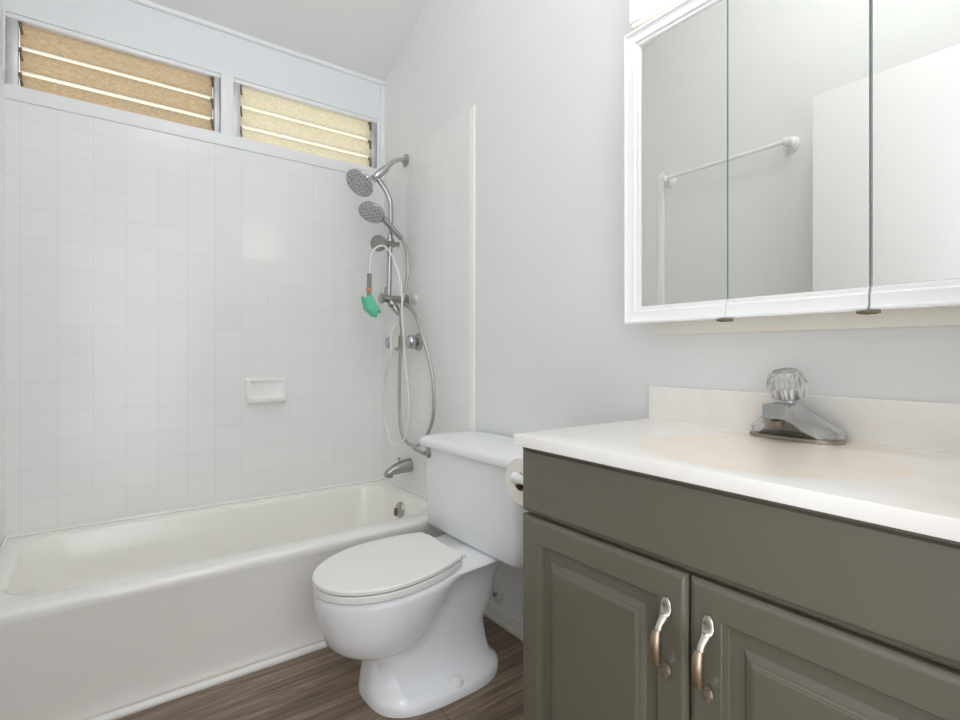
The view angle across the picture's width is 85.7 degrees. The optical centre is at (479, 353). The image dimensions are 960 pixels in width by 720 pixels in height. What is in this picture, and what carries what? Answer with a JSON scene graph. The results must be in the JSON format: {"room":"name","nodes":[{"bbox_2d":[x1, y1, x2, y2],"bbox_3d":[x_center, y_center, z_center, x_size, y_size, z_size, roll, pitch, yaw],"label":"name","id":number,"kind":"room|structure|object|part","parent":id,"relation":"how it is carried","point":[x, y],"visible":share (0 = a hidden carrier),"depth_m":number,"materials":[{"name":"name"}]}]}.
{"room":"bathroom","nodes":[
{"label":"bathroom","id":0,"kind":"room"},
{"bbox_2d":[0,0,2,68],"bbox_3d":[-0.933,-0.814,0.710,0.100,3.687,2.850,0,0,-36],"label":"wall","id":1,"kind":"structure","parent":0,"point":[1,1],"depth_m":1.86,"materials":[{"name":"white paint"}]},
{"bbox_2d":[0,63,4,545],"bbox_3d":[-1.500,-0.165,1.566,0.006,1.700,0.798,0,0,-36],"label":"trim","id":2,"kind":"structure","parent":1,"relation":"attached to","point":[2,76],"depth_m":1.84,"materials":[{"name":"tile"}]},
{"bbox_2d":[3,0,380,169],"bbox_3d":[-1.158,-0.215,2.377,1.720,2.490,0.100,0,0,-36],"label":"wall","id":3,"kind":"structure","parent":0,"point":[127,23],"depth_m":2.27,"materials":[{"name":"white paint"}]},
{"bbox_2d":[6,12,220,132],"bbox_3d":[-1.466,-1.117,2.128,0.715,0.275,0.058,0,0,-36],"label":"window","id":4,"kind":"structure","parent":3,"relation":"in","point":[43,57],"depth_m":2.10,"materials":[{"name":"glass"}]},
{"bbox_2d":[4,84,383,180],"bbox_3d":[-1.125,-0.957,2.332,1.520,0.050,0.014,0,0,-36],"label":"trim","id":5,"kind":"structure","parent":3,"relation":"attached to","point":[11,92],"depth_m":2.18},
{"bbox_2d":[5,98,383,536],"bbox_3d":[-1.127,-0.123,2.334,1.508,1.617,0.006,0,0,-36],"label":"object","id":6,"kind":"structure","parent":3,"relation":"attached to","point":[150,274],"depth_m":2.20,"materials":[{"name":"tile"}]},
{"bbox_2d":[221,73,232,135],"bbox_3d":[-1.138,-1.119,2.325,0.051,0.275,0.008,0,0,-36],"label":"trim","id":7,"kind":"structure","parent":3,"relation":"attached to","point":[226,80],"depth_m":2.32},
{"bbox_2d":[129,0,384,85],"bbox_3d":[-1.126,-1.454,2.334,1.520,0.024,0.024,0,0,-36],"label":"trim","id":8,"kind":"structure","parent":3,"relation":"attached to","point":[147,3],"depth_m":2.38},
{"bbox_2d":[244,377,286,403],"bbox_3d":[-0.989,0.169,2.402,0.186,0.122,0.050,0,0,-36],"label":"soap dish","id":9,"kind":"object","parent":3,"relation":"attached to","point":[257,390],"visible":1,"depth_m":2.40,"materials":[{"name":"white ceramic"}]},
{"bbox_2d":[246,396,286,403],"bbox_3d":[-0.988,0.212,2.401,0.176,0.027,0.047,0,0,-36],"label":"tray","id":10,"kind":"object","parent":9,"relation":"on","point":[249,399],"depth_m":2.39,"materials":[{"name":"white ceramic"}]},
{"bbox_2d":[233,78,376,168],"bbox_3d":[-0.856,-1.117,2.580,0.710,0.275,0.058,0,0,-36],"label":"window","id":11,"kind":"structure","parent":3,"relation":"in","point":[261,114],"depth_m":2.56,"materials":[{"name":"glass"}]},
{"bbox_2d":[380,85,384,167],"bbox_3d":[-0.523,-1.211,2.778,0.022,0.458,0.012,0,0,-36],"label":"trim","id":12,"kind":"structure","parent":3,"relation":"attached to","point":[382,88],"depth_m":2.77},
{"bbox_2d":[88,640,328,719],"bbox_3d":[-0.678,1.024,1.728,1.520,0.026,0.026,0,0,-36],"label":"trim","id":13,"kind":"structure","parent":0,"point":[146,704],"depth_m":1.59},
{"bbox_2d":[148,0,427,81],"bbox_3d":[-0.311,-2.087,1.231,1.720,1.339,2.950,0,0,-36],"label":"ceiling","id":14,"kind":"structure","parent":0,"point":[366,37],"depth_m":2.42,"materials":[{"name":"paint"}]},
{"bbox_2d":[117,615,522,719],"bbox_3d":[-0.133,1.070,0.990,1.720,0.080,3.550,0,0,-36],"label":"floor","id":15,"kind":"structure","parent":0,"point":[322,684],"depth_m":1.55,"materials":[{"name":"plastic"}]},
{"bbox_2d":[0,477,445,719],"bbox_3d":[-0.904,0.845,2.033,1.507,0.367,0.744,0,0,-36],"label":"bathtub","id":16,"kind":"object","parent":15,"relation":"on","point":[98,618],"visible":0.77,"depth_m":1.69,"materials":[{"name":"white ceramic"}]},
{"bbox_3d":[-0.385,0.745,2.470,0.035,0.080,0.080,0,0,-36],"label":"overflow plate","id":17,"kind":"part","parent":16,"relation":"part of","materials":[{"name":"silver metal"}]},
{"bbox_2d":[312,430,527,717],"bbox_3d":[-0.182,0.668,1.695,0.725,0.723,0.611,0,0,-36],"label":"toilet","id":18,"kind":"object","parent":15,"relation":"on","point":[411,607],"visible":0.94,"depth_m":1.59,"materials":[{"name":"white ceramic"}]},
{"bbox_3d":[-0.299,0.649,1.603,0.427,0.040,0.354,0,0,-36],"label":"seat lid","id":19,"kind":"part","parent":18,"relation":"part of","materials":[{"name":"white plastic"}]},
{"bbox_3d":[-0.190,0.845,1.675,0.678,0.371,0.365,0,0,-36],"label":"bowl","id":20,"kind":"part","parent":18,"relation":"part of","materials":[{"name":"white ceramic"}]},
{"bbox_3d":[-0.223,0.378,1.988,0.094,0.039,0.030,0,0,43],"label":"flush lever","id":21,"kind":"part","parent":18,"relation":"part of","materials":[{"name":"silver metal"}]},
{"bbox_3d":[0.020,0.331,1.842,0.226,0.048,0.608,0,0,-36],"label":"tank lid","id":22,"kind":"part","parent":18,"relation":"part of","materials":[{"name":"white ceramic"}]},
{"bbox_3d":[0.027,0.510,1.847,0.208,0.312,0.572,0,0,-36],"label":"tank","id":23,"kind":"part","parent":18,"relation":"part of","materials":[{"name":"white ceramic"}]},
{"bbox_2d":[523,447,959,719],"bbox_3d":[0.510,0.617,0.957,0.524,0.827,0.808,0,0,-36],"label":"vanity cabinet","id":24,"kind":"object","parent":15,"relation":"on","point":[646,596],"visible":0.98,"depth_m":0.78,"materials":[{"name":"grey paint"}]},
{"bbox_2d":[510,471,522,484],"bbox_3d":[0.163,0.303,1.272,0.162,0.034,0.114,0,0,-36],"label":"toilet paper holder","id":25,"kind":"object","parent":24,"relation":"attached to","point":[516,478],"visible":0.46,"depth_m":1.25,"materials":[{"name":"white ceramic"}]},
{"bbox_2d":[506,457,522,504],"bbox_3d":[0.139,0.315,1.304,0.101,0.116,0.116,0,0,-36],"label":"toilet paper roll","id":26,"kind":"object","parent":25,"relation":"hanging from","point":[516,491],"visible":0.23,"depth_m":1.29,"materials":[{"name":"white paper"}]},
{"bbox_3d":[0.218,0.639,0.994,0.019,0.571,0.401,0,0,-36],"label":"door","id":27,"kind":"part","parent":24,"relation":"part of","materials":[{"name":"grey paint"}]},
{"bbox_3d":[0.293,0.468,0.844,0.040,0.134,0.020,0,0,-36],"label":"handle","id":28,"kind":"part","parent":24,"relation":"part of","materials":[{"name":"grey metal"}]},
{"bbox_3d":[0.337,0.469,0.785,0.040,0.134,0.020,0,0,-36],"label":"handle","id":29,"kind":"part","parent":24,"relation":"part of","materials":[{"name":"grey metal"}]},
{"bbox_2d":[514,386,959,541],"bbox_3d":[0.522,0.185,0.963,0.500,0.195,0.828,0,0,-36],"label":"vanity countertop","id":30,"kind":"structure","parent":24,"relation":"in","point":[898,464],"depth_m":0.92,"materials":[{"name":"stone"}]},
{"bbox_2d":[641,435,913,479],"bbox_3d":[0.501,0.230,0.927,0.359,0.106,0.429,0,0,-36],"label":"basin","id":31,"kind":"object","parent":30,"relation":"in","point":[750,455],"depth_m":0.88,"materials":[{"name":"white ceramic"}]},
{"bbox_2d":[749,368,846,444],"bbox_3d":[0.639,0.103,1.069,0.134,0.148,0.179,0,0,-36],"label":"faucet","id":32,"kind":"object","parent":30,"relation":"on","point":[787,419],"visible":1,"depth_m":1.04,"materials":[{"name":"silver metal"}]},
{"bbox_3d":[0.637,0.063,1.073,0.077,0.069,0.078,0,0,-36],"label":"knob","id":33,"kind":"part","parent":32,"relation":"part of","materials":[{"name":"clear plastic"}]},
{"bbox_3d":[0.647,0.107,1.075,0.042,0.045,0.038,0,0,-36],"label":"knob stem","id":34,"kind":"part","parent":32,"relation":"part of","materials":[{"name":"silver metal"}]},
{"bbox_3d":[0.661,0.172,1.084,0.080,0.009,0.178,0,0,-36],"label":"plate","id":35,"kind":"part","parent":32,"relation":"part of","materials":[{"name":"silver metal"}]},
{"bbox_3d":[0.638,0.135,1.069,0.132,0.076,0.178,0,0,-36],"label":"spout","id":36,"kind":"part","parent":32,"relation":"part of","materials":[{"name":"silver metal"}]},
{"bbox_3d":[0.460,0.639,0.667,0.019,0.571,0.402,0,0,-36],"label":"door","id":37,"kind":"part","parent":24,"relation":"part of","materials":[{"name":"grey paint"}]},
{"bbox_2d":[385,0,959,620],"bbox_3d":[0.370,-0.814,1.673,0.100,3.687,2.850,0,0,-36],"label":"wall","id":38,"kind":"structure","parent":0,"point":[544,79],"depth_m":1.73,"materials":[{"name":"white paint"}]},
{"bbox_2d":[346,154,416,315],"bbox_3d":[-0.473,-0.590,2.467,0.316,0.810,0.144,0,0,-30],"label":"shower riser","id":39,"kind":"object","parent":38,"relation":"attached to","point":[359,182],"visible":0.97,"depth_m":2.49,"materials":[{"name":"silver metal"}]},
{"bbox_3d":[-0.482,-0.526,2.455,0.076,0.078,0.035,0,0,15],"label":"holder knob","id":40,"kind":"part","parent":39,"relation":"part of","materials":[{"name":"grey plastic"}]},
{"bbox_2d":[361,245,409,445],"bbox_3d":[-0.503,-0.029,2.498,0.213,0.960,0.351,0,0,-30],"label":"brush","id":41,"kind":"object","parent":39,"relation":"hanging from","point":[370,306],"visible":1,"depth_m":2.40,"materials":[{"name":"grey plastic"}]},
{"bbox_3d":[-0.507,-0.317,2.368,0.023,0.103,0.021,0,0,-36],"label":"brush handle","id":42,"kind":"part","parent":41,"relation":"part of","materials":[{"name":"grey plastic"}]},
{"bbox_2d":[387,299,398,315],"bbox_3d":[-0.418,-0.225,2.504,0.075,0.080,0.050,0,0,-36],"label":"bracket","id":43,"kind":"object","parent":39,"relation":"attached to","point":[391,303],"depth_m":2.49,"materials":[{"name":"silver metal"}]},
{"bbox_3d":[-0.417,-0.933,2.540,0.116,0.082,0.021,0,0,-36],"label":"shower arm","id":44,"kind":"part","parent":39,"relation":"part of","materials":[{"name":"silver metal"}]},
{"bbox_2d":[358,201,435,446],"bbox_3d":[-0.384,-0.131,2.359,0.242,1.143,0.361,0,0,-36],"label":"handheld shower","id":45,"kind":"object","parent":39,"relation":"attached to","point":[371,212],"visible":0.91,"depth_m":2.44,"materials":[{"name":"silver metal"}]},
{"bbox_3d":[-0.424,-0.608,2.482,0.127,0.112,0.034,0,0,-36],"label":"wand handle","id":46,"kind":"part","parent":45,"relation":"part of","materials":[{"name":"silver metal"}]},
{"bbox_2d":[412,294,416,303],"bbox_3d":[-0.319,-0.265,2.500,0.012,0.048,0.048,0,0,-36],"label":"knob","id":47,"kind":"object","parent":39,"relation":"on","point":[414,298],"depth_m":2.49,"materials":[{"name":"plastic"}]},
{"bbox_2d":[385,335,399,350],"bbox_3d":[-0.449,-0.057,2.634,0.060,0.084,0.084,0,0,-36],"label":"shower valve","id":48,"kind":"object","parent":38,"relation":"attached to","point":[387,340],"visible":0.41,"depth_m":2.62,"materials":[{"name":"silver metal"}]},
{"bbox_3d":[-0.458,-0.057,2.628,0.038,0.064,0.069,0,0,-36],"label":"handle knob","id":49,"kind":"part","parent":48,"relation":"part of","materials":[{"name":"silver metal"}]},
{"bbox_2d":[389,334,397,350],"bbox_3d":[-0.423,-0.056,2.537,0.006,0.079,0.087,0,0,-36],"label":"hook","id":50,"kind":"object","parent":48,"relation":"hanging from","point":[394,337],"visible":0.76,"depth_m":2.52,"materials":[{"name":"white plastic"}]},
{"bbox_2d":[384,457,412,477],"bbox_3d":[-0.398,0.547,2.504,0.132,0.090,0.066,0,0,-36],"label":"tub spout","id":51,"kind":"object","parent":38,"relation":"attached to","point":[404,465],"visible":1,"depth_m":2.49,"materials":[{"name":"silver metal"}]},
{"bbox_2d":[405,333,422,350],"bbox_3d":[-0.320,-0.057,2.460,0.060,0.084,0.084,0,0,-36],"label":"shower valve","id":52,"kind":"object","parent":38,"relation":"attached to","point":[411,341],"visible":0.99,"depth_m":2.44,"materials":[{"name":"silver metal"}]},
{"bbox_3d":[-0.329,-0.057,2.453,0.038,0.064,0.069,0,0,-36],"label":"handle knob","id":53,"kind":"part","parent":52,"relation":"part of","materials":[{"name":"silver metal"}]},
{"bbox_2d":[384,109,468,495],"bbox_3d":[-0.282,-0.165,2.466,0.006,1.700,0.798,0,0,-36],"label":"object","id":54,"kind":"structure","parent":38,"relation":"attached to","point":[429,195],"depth_m":2.40,"materials":[{"name":"tile"}]},
{"bbox_2d":[468,105,475,430],"bbox_3d":[-0.033,0.006,2.127,0.008,2.048,0.045,0,0,-36],"label":"trim","id":55,"kind":"structure","parent":38,"relation":"attached to","point":[472,110],"depth_m":2.12,"materials":[{"name":"tile"}]},
{"bbox_2d":[492,583,504,603],"bbox_3d":[0.062,0.922,1.986,0.022,0.076,0.076,0,0,-36],"label":"water supply valve","id":56,"kind":"object","parent":38,"relation":"attached to","point":[497,592],"visible":0.91,"depth_m":1.98,"materials":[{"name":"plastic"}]},
{"bbox_2d":[483,601,522,640],"bbox_3d":[0.216,0.999,1.780,0.019,0.062,0.806,0,0,-36],"label":"baseboard","id":57,"kind":"structure","parent":38,"relation":"attached to","point":[497,614],"depth_m":1.94,"materials":[{"name":"white wood"}]},
{"bbox_2d":[630,0,682,29],"bbox_3d":[0.637,-0.939,1.057,0.202,0.162,0.810,0,0,-36],"label":"vanity light","id":58,"kind":"object","parent":38,"relation":"attached to","point":[642,12],"visible":0.3,"depth_m":1.34,"materials":[{"name":"white paint"}]},
{"bbox_2d":[624,0,959,334],"bbox_3d":[0.666,-0.447,1.078,0.131,0.791,0.810,0,0,-36],"label":"medicine cabinet","id":59,"kind":"object","parent":38,"relation":"attached to","point":[790,165],"visible":1,"depth_m":1.06,"materials":[{"name":"white paint"}]},
{"bbox_3d":[0.471,-0.461,1.267,0.023,0.763,0.274,0,0,-36],"label":"mirror door","id":60,"kind":"part","parent":59,"relation":"part of","materials":[{"name":"white paint"}]},
{"bbox_2d":[642,0,726,305],"bbox_3d":[0.488,-0.461,1.250,0.004,0.674,0.225,0,0,-36],"label":"mirror","id":61,"kind":"object","parent":59,"relation":"attached to","point":[684,60],"depth_m":1.24,"materials":[{"name":"silver metal"}]},
{"bbox_3d":[0.551,-0.075,1.150,0.033,0.009,0.035,0,0,-14],"label":"finger pull","id":62,"kind":"part","parent":59,"relation":"part of","materials":[{"name":"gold metal"}]},
{"bbox_3d":[0.631,-0.461,1.049,0.023,0.763,0.264,0,0,-36],"label":"mirror door","id":63,"kind":"part","parent":59,"relation":"part of","materials":[{"name":"white paint"}]},
{"bbox_2d":[728,0,868,298],"bbox_3d":[0.634,-0.461,1.051,0.004,0.674,0.262,0,0,-36],"label":"mirror","id":64,"kind":"object","parent":59,"relation":"attached to","point":[798,70],"depth_m":1.04,"materials":[{"name":"silver metal"}]},
{"bbox_3d":[0.713,-0.068,1.111,0.016,0.034,0.776,0,0,-36],"label":"mounting rail","id":65,"kind":"part","parent":59,"relation":"part of","materials":[{"name":"beige paint"}]},
{"bbox_3d":[0.710,-0.075,0.936,0.033,0.009,0.035,0,0,-14],"label":"finger pull","id":66,"kind":"part","parent":59,"relation":"part of","materials":[{"name":"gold metal"}]},
{"bbox_3d":[0.791,-0.461,0.833,0.023,0.763,0.266,0,0,-36],"label":"mirror door","id":67,"kind":"part","parent":59,"relation":"part of","materials":[{"name":"white paint"}]},
{"bbox_2d":[873,0,959,285],"bbox_3d":[0.780,-0.461,0.855,0.004,0.674,0.216,0,0,-36],"label":"mirror","id":68,"kind":"object","parent":59,"relation":"attached to","point":[916,43],"depth_m":0.89,"materials":[{"name":"silver metal"}]},
{"bbox_2d":[648,386,959,453],"bbox_3d":[0.716,0.134,1.103,0.020,0.091,0.822,0,0,-36],"label":"backsplash","id":69,"kind":"structure","parent":38,"relation":"attached to","point":[919,425],"depth_m":1.04,"materials":[{"name":"stone"}]}
]}

